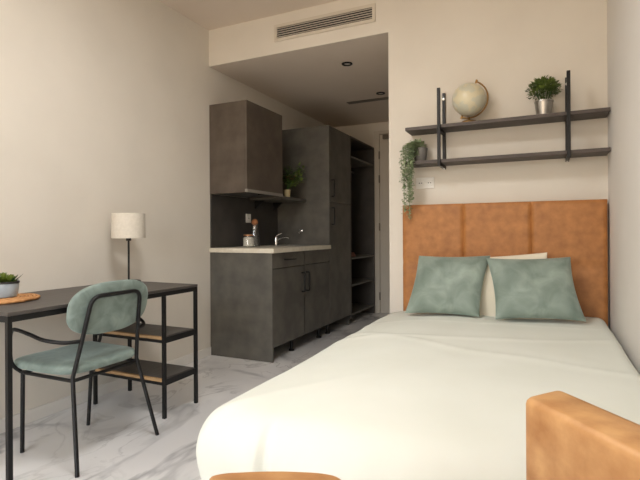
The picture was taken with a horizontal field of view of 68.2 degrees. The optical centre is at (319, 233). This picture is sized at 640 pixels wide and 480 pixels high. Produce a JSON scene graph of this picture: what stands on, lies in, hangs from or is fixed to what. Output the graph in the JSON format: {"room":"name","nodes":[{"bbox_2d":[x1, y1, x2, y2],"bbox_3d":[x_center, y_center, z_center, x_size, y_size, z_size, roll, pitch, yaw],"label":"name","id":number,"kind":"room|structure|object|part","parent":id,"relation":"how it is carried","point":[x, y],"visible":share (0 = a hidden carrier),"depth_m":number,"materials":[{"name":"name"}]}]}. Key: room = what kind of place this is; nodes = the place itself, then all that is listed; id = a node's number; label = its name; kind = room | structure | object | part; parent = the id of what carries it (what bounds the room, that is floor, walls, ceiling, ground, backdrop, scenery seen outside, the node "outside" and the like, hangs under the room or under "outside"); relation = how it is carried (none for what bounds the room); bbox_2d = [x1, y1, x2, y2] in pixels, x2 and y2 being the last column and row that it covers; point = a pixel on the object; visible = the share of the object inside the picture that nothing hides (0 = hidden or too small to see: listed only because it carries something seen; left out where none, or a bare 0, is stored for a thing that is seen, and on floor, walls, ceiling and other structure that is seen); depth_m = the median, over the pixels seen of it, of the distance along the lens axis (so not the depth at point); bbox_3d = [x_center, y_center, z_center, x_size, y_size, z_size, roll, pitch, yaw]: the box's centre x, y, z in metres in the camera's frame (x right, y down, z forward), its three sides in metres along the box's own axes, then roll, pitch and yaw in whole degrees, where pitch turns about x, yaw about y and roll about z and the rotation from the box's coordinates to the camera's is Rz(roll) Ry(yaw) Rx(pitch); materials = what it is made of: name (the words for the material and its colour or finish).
{"room":"studio apartment","nodes":[
{"label":"studio apartment","id":0,"kind":"room"},
{"bbox_2d":[0,0,324,418],"bbox_3d":[-1.699,-0.396,2.644,0.120,2.905,8.790,0,0,25],"label":"wall","id":1,"kind":"structure","parent":0,"point":[104,104],"depth_m":3.08,"materials":[{"name":"beige paint"}]},
{"bbox_2d":[0,347,210,433],"bbox_3d":[-2.193,1.023,1.414,0.014,0.072,5.895,0,0,25],"label":"baseboard","id":2,"kind":"structure","parent":1,"relation":"attached to","point":[50,408],"depth_m":2.90,"materials":[{"name":"white paint"}]},
{"bbox_2d":[210,194,277,247],"bbox_3d":[-0.704,-0.107,4.607,0.011,0.466,1.137,0,0,25],"label":"backsplash","id":3,"kind":"structure","parent":1,"relation":"attached to","point":[228,225],"depth_m":4.46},
{"bbox_2d":[246,214,250,222],"bbox_3d":[-0.695,-0.145,4.599,0.012,0.085,0.080,0,0,25],"label":"wall socket","id":4,"kind":"object","parent":3,"relation":"attached to","point":[248,216],"visible":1,"depth_m":4.59,"materials":[{"name":"white plastic"}]},
{"bbox_2d":[209,100,282,197],"bbox_3d":[-0.655,-0.725,4.280,0.382,0.768,0.600,0,0,25],"label":"upper cabinet","id":5,"kind":"object","parent":1,"relation":"attached to","point":[246,136],"visible":0.98,"depth_m":4.04,"materials":[{"name":"brown laminate"}]},
{"bbox_2d":[219,189,282,197],"bbox_3d":[-0.651,-0.353,4.279,0.386,0.032,0.596,0,0,25],"label":"hood","id":6,"kind":"object","parent":5,"relation":"attached to","point":[249,193],"visible":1,"depth_m":4.21,"materials":[{"name":"metal"}]},
{"bbox_3d":[-0.491,-0.740,4.204,0.020,0.740,0.598,0,0,25],"label":"door","id":7,"kind":"part","parent":5,"relation":"part of","materials":[{"name":"brown laminate"}]},
{"bbox_2d":[250,196,305,210],"bbox_3d":[-0.419,-0.298,4.805,0.360,0.114,0.536,0,0,25],"label":"wall shelf","id":8,"kind":"object","parent":1,"relation":"attached to","point":[277,201],"visible":0.83,"depth_m":4.70,"materials":[{"name":"wood"}]},
{"bbox_2d":[282,162,305,196],"bbox_3d":[-0.271,-0.545,4.760,0.244,0.376,0.289,0,0,18],"label":"potted plant","id":9,"kind":"object","parent":8,"relation":"on","point":[288,179],"visible":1,"depth_m":4.71,"materials":[{"name":"green plant"}]},
{"bbox_3d":[-0.326,-0.394,4.702,0.068,0.075,0.068,0,0,25],"label":"pot","id":10,"kind":"part","parent":9,"relation":"part of","materials":[{"name":"beige ceramic"}]},
{"bbox_3d":[-0.263,-0.563,4.769,0.222,0.294,0.225,0,0,25],"label":"stem","id":11,"kind":"part","parent":9,"relation":"part of","materials":[{"name":"green plant"}]},
{"bbox_2d":[0,312,389,479],"bbox_3d":[-0.296,1.099,1.991,3.200,0.100,8.790,0,0,25],"label":"floor","id":12,"kind":"structure","parent":0,"point":[120,441],"depth_m":2.58,"materials":[{"name":"stone"}]},
{"bbox_2d":[12,280,158,477],"bbox_3d":[-1.184,0.642,2.356,0.530,0.828,0.575,0,0,25],"label":"dining chair","id":13,"kind":"object","parent":12,"relation":"on","point":[100,308],"visible":0.96,"depth_m":2.23,"materials":[{"name":"green fabric"}]},
{"bbox_3d":[-1.424,0.855,2.265,0.019,0.402,0.052,0,0,-40],"label":"leg","id":14,"kind":"part","parent":13,"relation":"part of","materials":[{"name":"black metal"}]},
{"bbox_3d":[-1.268,0.548,2.148,0.393,0.234,0.128,0,0,25],"label":"armrest","id":15,"kind":"part","parent":13,"relation":"part of","materials":[{"name":"black metal"}]},
{"bbox_3d":[-1.214,0.623,2.370,0.464,0.062,0.441,0,0,25],"label":"seat","id":16,"kind":"part","parent":13,"relation":"part of","materials":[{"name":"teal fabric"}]},
{"bbox_3d":[-1.076,0.848,2.077,0.019,0.414,0.109,0,0,-38],"label":"leg","id":17,"kind":"part","parent":13,"relation":"part of","materials":[{"name":"black metal"}]},
{"bbox_3d":[-1.179,0.662,2.354,0.356,0.017,0.399,0,0,25],"label":"seat frame","id":18,"kind":"part","parent":13,"relation":"part of","materials":[{"name":"black metal"}]},
{"bbox_3d":[-1.263,0.854,2.600,0.043,0.401,0.019,0,0,1],"label":"leg","id":19,"kind":"part","parent":13,"relation":"part of","materials":[{"name":"black metal"}]},
{"bbox_3d":[-0.994,0.463,2.263,0.094,0.374,0.386,0,0,25],"label":"frame","id":20,"kind":"part","parent":13,"relation":"part of","materials":[{"name":"black metal"}]},
{"bbox_3d":[-0.996,0.351,2.276,0.084,0.248,0.458,0,0,25],"label":"backrest","id":21,"kind":"part","parent":13,"relation":"part of","materials":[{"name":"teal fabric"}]},
{"bbox_3d":[-1.078,0.547,2.553,0.393,0.234,0.128,0,0,25],"label":"armrest","id":22,"kind":"part","parent":13,"relation":"part of","materials":[{"name":"black metal"}]},
{"bbox_3d":[-0.899,0.847,2.456,0.120,0.415,0.019,0,0,-13],"label":"leg","id":23,"kind":"part","parent":13,"relation":"part of","materials":[{"name":"black metal"}]},
{"bbox_2d":[0,281,197,479],"bbox_3d":[-1.269,0.687,2.538,0.591,0.735,1.155,0,0,25],"label":"desk","id":24,"kind":"object","parent":12,"relation":"on","point":[54,301],"visible":0.72,"depth_m":2.69,"materials":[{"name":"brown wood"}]},
{"bbox_3d":[-1.251,0.694,1.903,0.019,0.720,0.019,0,0,25],"label":"leg","id":25,"kind":"part","parent":24,"relation":"part of","materials":[{"name":"black metal"}]},
{"bbox_2d":[0,293,39,304],"bbox_3d":[-1.508,0.312,2.248,0.328,0.017,0.320,0,0,25],"label":"placemat","id":26,"kind":"object","parent":24,"relation":"on","point":[20,297],"visible":0.8,"depth_m":2.22,"materials":[{"name":"wood"}]},
{"bbox_2d":[0,283,18,297],"bbox_3d":[-1.505,0.269,2.248,0.128,0.066,0.128,0,0,25],"label":"pot","id":27,"kind":"object","parent":26,"relation":"on","point":[7,290],"depth_m":2.21,"materials":[{"name":"white ceramic"}]},
{"bbox_2d":[0,272,22,297],"bbox_3d":[-1.503,0.243,2.245,0.154,0.117,0.141,0,0,25],"label":"potted succulent","id":28,"kind":"object","parent":26,"relation":"on","point":[9,287],"visible":1,"depth_m":2.23,"materials":[{"name":"white ceramic"}]},
{"bbox_3d":[-1.388,0.708,2.921,0.019,0.694,0.019,0,0,25],"label":"leg","id":29,"kind":"part","parent":24,"relation":"part of","materials":[{"name":"black metal"}]},
{"bbox_3d":[-1.264,0.347,2.535,0.575,0.024,1.153,0,0,25],"label":"rail","id":30,"kind":"part","parent":24,"relation":"part of","materials":[{"name":"black metal"}]},
{"bbox_2d":[111,213,145,280],"bbox_3d":[-1.238,0.096,3.061,0.208,0.446,0.208,0,0,25],"label":"table lamp","id":31,"kind":"object","parent":24,"relation":"on","point":[128,226],"visible":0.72,"depth_m":2.98,"materials":[{"name":"fabric"}]},
{"bbox_3d":[-1.239,-0.048,3.061,0.208,0.159,0.208,0,0,25],"label":"lamp shade","id":32,"kind":"part","parent":31,"relation":"part of","materials":[{"name":"fabric"}]},
{"bbox_3d":[-1.238,0.164,3.061,0.013,0.280,0.012,0,0,25],"label":"stem","id":33,"kind":"part","parent":31,"relation":"part of","materials":[{"name":"black metal"}]},
{"bbox_3d":[-1.274,0.694,3.166,0.019,0.720,0.019,0,0,25],"label":"leg","id":34,"kind":"part","parent":24,"relation":"part of","materials":[{"name":"black metal"}]},
{"bbox_3d":[-1.078,0.850,2.926,0.572,0.034,0.286,0,0,25],"label":"shelf rail","id":35,"kind":"part","parent":24,"relation":"part of","materials":[{"name":"black metal"}]},
{"bbox_3d":[-1.080,0.610,2.926,0.572,0.034,0.286,0,0,25],"label":"shelf rail","id":36,"kind":"part","parent":24,"relation":"part of","materials":[{"name":"black metal"}]},
{"bbox_2d":[101,358,192,377],"bbox_3d":[-1.078,0.839,2.927,0.537,0.016,0.248,0,0,25],"label":"shelf","id":37,"kind":"object","parent":24,"relation":"attached to","point":[150,369],"depth_m":2.86,"materials":[{"name":"brown wood"}]},
{"bbox_2d":[115,323,192,335],"bbox_3d":[-1.079,0.599,2.927,0.537,0.016,0.248,0,0,25],"label":"shelf","id":38,"kind":"object","parent":24,"relation":"attached to","point":[149,329],"depth_m":2.87,"materials":[{"name":"brown wood"}]},
{"bbox_3d":[-0.885,0.705,2.686,0.019,0.694,0.019,0,0,25],"label":"leg","id":39,"kind":"part","parent":24,"relation":"part of","materials":[{"name":"black metal"}]},
{"bbox_3d":[-0.770,0.692,2.930,0.019,0.720,0.019,0,0,25],"label":"leg","id":40,"kind":"part","parent":24,"relation":"part of","materials":[{"name":"black metal"}]},
{"bbox_2d":[210,251,305,362],"bbox_3d":[-0.529,0.607,4.207,0.659,0.886,0.568,0,0,25],"label":"base cabinet","id":41,"kind":"object","parent":12,"relation":"on","point":[257,299],"visible":1,"depth_m":3.97,"materials":[{"name":"wood"}]},
{"bbox_3d":[-0.273,0.228,4.096,0.020,0.126,0.546,0,0,25],"label":"drawer","id":42,"kind":"part","parent":41,"relation":"part of","materials":[{"name":"wood"}]},
{"bbox_3d":[-0.271,0.615,4.096,0.020,0.637,0.546,0,0,25],"label":"door","id":43,"kind":"part","parent":41,"relation":"part of","materials":[{"name":"wood"}]},
{"bbox_3d":[-0.148,0.443,4.292,0.039,0.184,0.013,0,0,25],"label":"handle","id":44,"kind":"part","parent":41,"relation":"part of","materials":[{"name":"black metal"}]},
{"bbox_2d":[278,125,350,333],"bbox_3d":[-0.040,-0.033,5.258,0.659,2.160,0.600,0,0,25],"label":"tall cabinet","id":45,"kind":"object","parent":12,"relation":"on","point":[324,151],"visible":0.74,"depth_m":5.01,"materials":[{"name":"wood"}]},
{"bbox_3d":[0.214,-0.719,5.147,0.020,0.786,0.578,0,0,25],"label":"door","id":46,"kind":"part","parent":45,"relation":"part of","materials":[{"name":"wood"}]},
{"bbox_3d":[0.220,0.305,5.147,0.020,1.252,0.578,0,0,25],"label":"door","id":47,"kind":"part","parent":45,"relation":"part of","materials":[{"name":"wood"}]},
{"bbox_2d":[304,249,329,337],"bbox_3d":[-0.286,0.606,4.725,0.659,0.886,0.573,0,0,25],"label":"base cabinet","id":48,"kind":"object","parent":12,"relation":"on","point":[316,264],"visible":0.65,"depth_m":4.58,"materials":[{"name":"wood"}]},
{"bbox_2d":[209,245,330,252],"bbox_3d":[-0.420,0.144,4.465,0.641,0.037,1.154,0,0,25],"label":"countertop","id":49,"kind":"structure","parent":48,"relation":"on","point":[264,248],"depth_m":4.05,"materials":[{"name":"beige stone"}]},
{"bbox_2d":[243,234,253,246],"bbox_3d":[-0.646,0.067,4.278,0.104,0.118,0.104,0,0,25],"label":"storage jar","id":50,"kind":"object","parent":49,"relation":"on","point":[247,241],"visible":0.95,"depth_m":4.24,"materials":[{"name":"clear glass"}]},
{"bbox_2d":[252,219,257,225],"bbox_3d":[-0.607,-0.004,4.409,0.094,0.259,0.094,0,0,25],"label":"stopper","id":51,"kind":"object","parent":49,"relation":"on","point":[254,221],"visible":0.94,"depth_m":4.39,"materials":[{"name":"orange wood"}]},
{"bbox_2d":[274,233,289,244],"bbox_3d":[-0.391,0.060,4.830,0.171,0.129,0.052,0,0,8],"label":"faucet","id":52,"kind":"object","parent":49,"relation":"on","point":[276,238],"visible":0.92,"depth_m":4.82,"materials":[{"name":"silver metal"}]},
{"bbox_2d":[274,237,277,244],"bbox_3d":[-0.450,0.080,4.838,0.052,0.092,0.052,0,0,25],"label":"tap","id":53,"kind":"object","parent":52,"relation":"on","point":[275,238],"depth_m":4.82,"materials":[{"name":"silver metal"}]},
{"bbox_2d":[274,245,312,245],"bbox_3d":[-0.250,0.185,4.745,0.350,0.127,0.370,0,0,25],"label":"sink","id":54,"kind":"object","parent":49,"relation":"in","point":[274,245],"visible":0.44,"depth_m":4.89,"materials":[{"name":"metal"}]},
{"bbox_3d":[-0.109,0.443,4.374,0.039,0.184,0.013,0,0,25],"label":"handle","id":55,"kind":"part","parent":48,"relation":"part of","materials":[{"name":"metal"}]},
{"bbox_3d":[-0.034,0.226,4.606,0.020,0.126,0.569,0,0,25],"label":"drawer","id":56,"kind":"part","parent":48,"relation":"part of","materials":[{"name":"wood"}]},
{"bbox_2d":[349,136,374,318],"bbox_3d":[0.252,-0.034,5.928,0.620,2.160,0.850,0,0,25],"label":"wardrobe","id":57,"kind":"object","parent":12,"relation":"on","point":[361,153],"visible":0.47,"depth_m":6.21,"materials":[{"name":"laminate"}]},
{"bbox_2d":[351,156,372,167],"bbox_3d":[0.251,-0.880,5.926,0.605,0.020,0.812,0,0,25],"label":"shelf","id":58,"kind":"object","parent":57,"relation":"attached to","point":[355,162],"depth_m":6.00,"materials":[{"name":"wood"}]},
{"bbox_2d":[352,254,373,258],"bbox_3d":[0.257,0.294,5.926,0.605,0.020,0.812,0,0,25],"label":"shelf","id":59,"kind":"object","parent":57,"relation":"attached to","point":[358,256],"depth_m":6.04,"materials":[{"name":"wood"}]},
{"bbox_2d":[352,278,373,285],"bbox_3d":[0.259,0.606,5.926,0.605,0.020,0.812,0,0,25],"label":"shelf","id":60,"kind":"object","parent":57,"relation":"attached to","point":[355,281],"depth_m":5.95,"materials":[{"name":"wood"}]},
{"bbox_2d":[352,303,373,314],"bbox_3d":[0.261,0.940,5.926,0.605,0.020,0.812,0,0,25],"label":"shelf","id":61,"kind":"object","parent":57,"relation":"attached to","point":[356,307],"depth_m":5.99,"materials":[{"name":"wood"}]},
{"bbox_2d":[209,391,639,479],"bbox_3d":[0.268,0.675,0.524,0.743,0.740,0.530,0,0,-28],"label":"armchair","id":62,"kind":"object","parent":12,"relation":"on","point":[569,437],"visible":1,"depth_m":0.76,"materials":[{"name":"orange leather"}]},
{"bbox_3d":[0.032,0.497,0.423,0.189,0.380,0.464,0,0,-22],"label":"arm","id":63,"kind":"part","parent":62,"relation":"part of","materials":[{"name":"orange leather"}]},
{"bbox_3d":[0.480,0.494,0.698,0.103,0.380,0.453,0,0,-14],"label":"arm","id":64,"kind":"part","parent":62,"relation":"part of","materials":[{"name":"orange leather"}]},
{"bbox_2d":[403,199,607,325],"bbox_3d":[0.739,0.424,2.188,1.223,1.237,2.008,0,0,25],"label":"headboard","id":65,"kind":"object","parent":12,"relation":"on","point":[577,230],"visible":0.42,"depth_m":2.95,"materials":[{"name":"leather"}]},
{"bbox_2d":[196,311,639,479],"bbox_3d":[0.607,0.729,2.107,1.395,0.470,2.025,0,0,25],"label":"duvet","id":66,"kind":"object","parent":65,"relation":"on","point":[403,396],"visible":0.95,"depth_m":1.49,"materials":[{"name":"beige fabric"}]},
{"bbox_2d":[405,256,489,316],"bbox_3d":[0.788,0.319,2.928,0.497,0.361,0.222,0,0,24],"label":"cushion","id":67,"kind":"object","parent":66,"relation":"on","point":[446,285],"visible":0.98,"depth_m":2.87,"materials":[{"name":"green fabric"}]},
{"bbox_2d":[486,257,586,321],"bbox_3d":[1.221,0.313,2.708,0.504,0.351,0.228,0,0,18],"label":"cushion","id":68,"kind":"object","parent":66,"relation":"on","point":[523,288],"visible":1,"depth_m":2.65,"materials":[{"name":"green fabric"}]},
{"bbox_3d":[0.759,0.274,3.194,0.407,0.937,0.022,0,0,25],"label":"headboard panel","id":69,"kind":"part","parent":65,"relation":"part of","materials":[{"name":"leather"}]},
{"bbox_3d":[1.128,0.272,3.021,0.407,0.937,0.022,0,0,25],"label":"headboard panel","id":70,"kind":"part","parent":65,"relation":"part of","materials":[{"name":"leather"}]},
{"bbox_2d":[479,252,547,318],"bbox_3d":[1.074,0.343,2.907,0.653,0.453,0.159,0,0,26],"label":"pillow","id":71,"kind":"object","parent":65,"relation":"on","point":[487,300],"visible":0.13,"depth_m":2.86,"materials":[{"name":"beige fabric"}]},
{"bbox_3d":[1.497,0.270,2.848,0.407,0.937,0.022,0,0,25],"label":"headboard panel","id":72,"kind":"part","parent":65,"relation":"part of","materials":[{"name":"leather"}]},
{"bbox_2d":[159,0,337,29],"bbox_3d":[-0.899,-1.803,0.737,3.200,0.100,6.020,0,0,25],"label":"ceiling","id":73,"kind":"structure","parent":0,"point":[209,14],"depth_m":3.70,"materials":[{"name":"paint"}]},
{"bbox_2d":[211,33,388,127],"bbox_3d":[0.329,-1.654,4.955,1.605,0.412,2.638,0,0,25],"label":"ceiling","id":74,"kind":"structure","parent":0,"point":[314,82],"depth_m":4.44,"materials":[{"name":"paint"}]},
{"bbox_2d":[342,62,351,65],"bbox_3d":[0.231,-1.442,4.035,0.092,0.010,0.092,0,0,25],"label":"recessed light","id":75,"kind":"object","parent":74,"relation":"in","point":[343,63],"visible":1,"depth_m":4.02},
{"bbox_2d":[346,97,388,103],"bbox_3d":[0.711,-1.448,5.077,0.885,0.004,0.085,0,0,25],"label":"ceiling vent","id":76,"kind":"object","parent":74,"relation":"in","point":[382,98],"visible":0.56,"depth_m":5.15,"materials":[{"name":"metal"}]},
{"bbox_2d":[334,122,388,146],"bbox_3d":[1.535,-0.364,5.917,2.960,2.805,0.120,0,0,25],"label":"wall","id":77,"kind":"structure","parent":0,"point":[364,133],"depth_m":6.29,"materials":[{"name":"beige paint"}]},
{"bbox_2d":[374,130,389,312],"bbox_3d":[1.167,-0.149,6.041,0.970,2.380,0.169,0,0,25],"label":"door","id":78,"kind":"structure","parent":77,"relation":"in","point":[381,138],"depth_m":6.18,"materials":[{"name":"wood"}]},
{"bbox_2d":[209,0,608,327],"bbox_3d":[0.406,-0.408,3.508,2.960,2.905,0.100,0,0,25],"label":"wall","id":79,"kind":"structure","parent":0,"point":[504,45],"depth_m":3.14,"materials":[{"name":"beige paint"}]},
{"bbox_2d":[274,3,375,41],"bbox_3d":[0.018,-1.606,3.625,0.850,0.134,0.012,0,0,25],"label":"air vent","id":80,"kind":"object","parent":79,"relation":"in","point":[364,14],"visible":1,"depth_m":3.61,"materials":[{"name":"metal"}]},
{"bbox_2d":[416,177,433,188],"bbox_3d":[0.732,-0.349,3.293,0.125,0.078,0.012,0,0,25],"label":"wall socket","id":81,"kind":"object","parent":79,"relation":"attached to","point":[426,182],"visible":1,"depth_m":3.29,"materials":[{"name":"white plastic"}]},
{"bbox_2d":[405,70,610,169],"bbox_3d":[1.140,-0.697,2.995,1.182,0.521,0.203,0,0,25],"label":"wall shelf","id":82,"kind":"object","parent":79,"relation":"attached to","point":[440,129],"visible":0.95,"depth_m":2.94,"materials":[{"name":"brown wood"}]},
{"bbox_2d":[399,138,427,218],"bbox_3d":[0.637,-0.368,3.205,0.225,0.549,0.146,0,0,-36],"label":"trailing plant","id":83,"kind":"object","parent":82,"relation":"on","point":[414,149],"visible":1,"depth_m":3.17,"materials":[{"name":"green plant"}]},
{"bbox_3d":[0.622,-0.352,3.178,0.139,0.512,0.097,0,0,-9],"label":"stem","id":84,"kind":"part","parent":83,"relation":"part of","materials":[{"name":"green plant"}]},
{"bbox_3d":[0.682,-0.529,3.218,0.100,0.094,0.100,0,0,25],"label":"pot","id":85,"kind":"part","parent":83,"relation":"part of","materials":[{"name":"grey ceramic"}]},
{"bbox_2d":[452,79,488,121],"bbox_3d":[0.962,-0.847,3.056,0.210,0.274,0.211,0,0,-32],"label":"desk globe","id":86,"kind":"object","parent":82,"relation":"on","point":[468,99],"visible":0.95,"depth_m":2.99,"materials":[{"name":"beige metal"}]},
{"bbox_3d":[0.994,-0.858,3.040,0.172,0.232,0.029,0,0,30],"label":"meridian arm","id":87,"kind":"part","parent":86,"relation":"part of","materials":[{"name":"gold metal"}]},
{"bbox_2d":[525,75,562,114],"bbox_3d":[1.370,-0.838,2.896,0.217,0.252,0.217,0,0,25],"label":"potted plant","id":88,"kind":"object","parent":82,"relation":"on","point":[543,106],"visible":1,"depth_m":2.86,"materials":[{"name":"green plant"}]},
{"bbox_3d":[1.371,-0.833,2.897,0.103,0.082,0.103,0,0,25],"label":"stem","id":89,"kind":"part","parent":88,"relation":"part of","materials":[{"name":"green plant"}]},
{"bbox_3d":[1.373,-0.761,2.902,0.110,0.096,0.110,0,0,25],"label":"pot","id":90,"kind":"part","parent":88,"relation":"part of","materials":[{"name":"metal"}]},
{"bbox_2d":[607,0,639,373],"bbox_3d":[1.090,-0.412,1.338,0.120,2.905,8.790,0,0,25],"label":"wall","id":91,"kind":"structure","parent":0,"point":[623,16],"depth_m":2.26,"materials":[{"name":"paint"}]}
]}

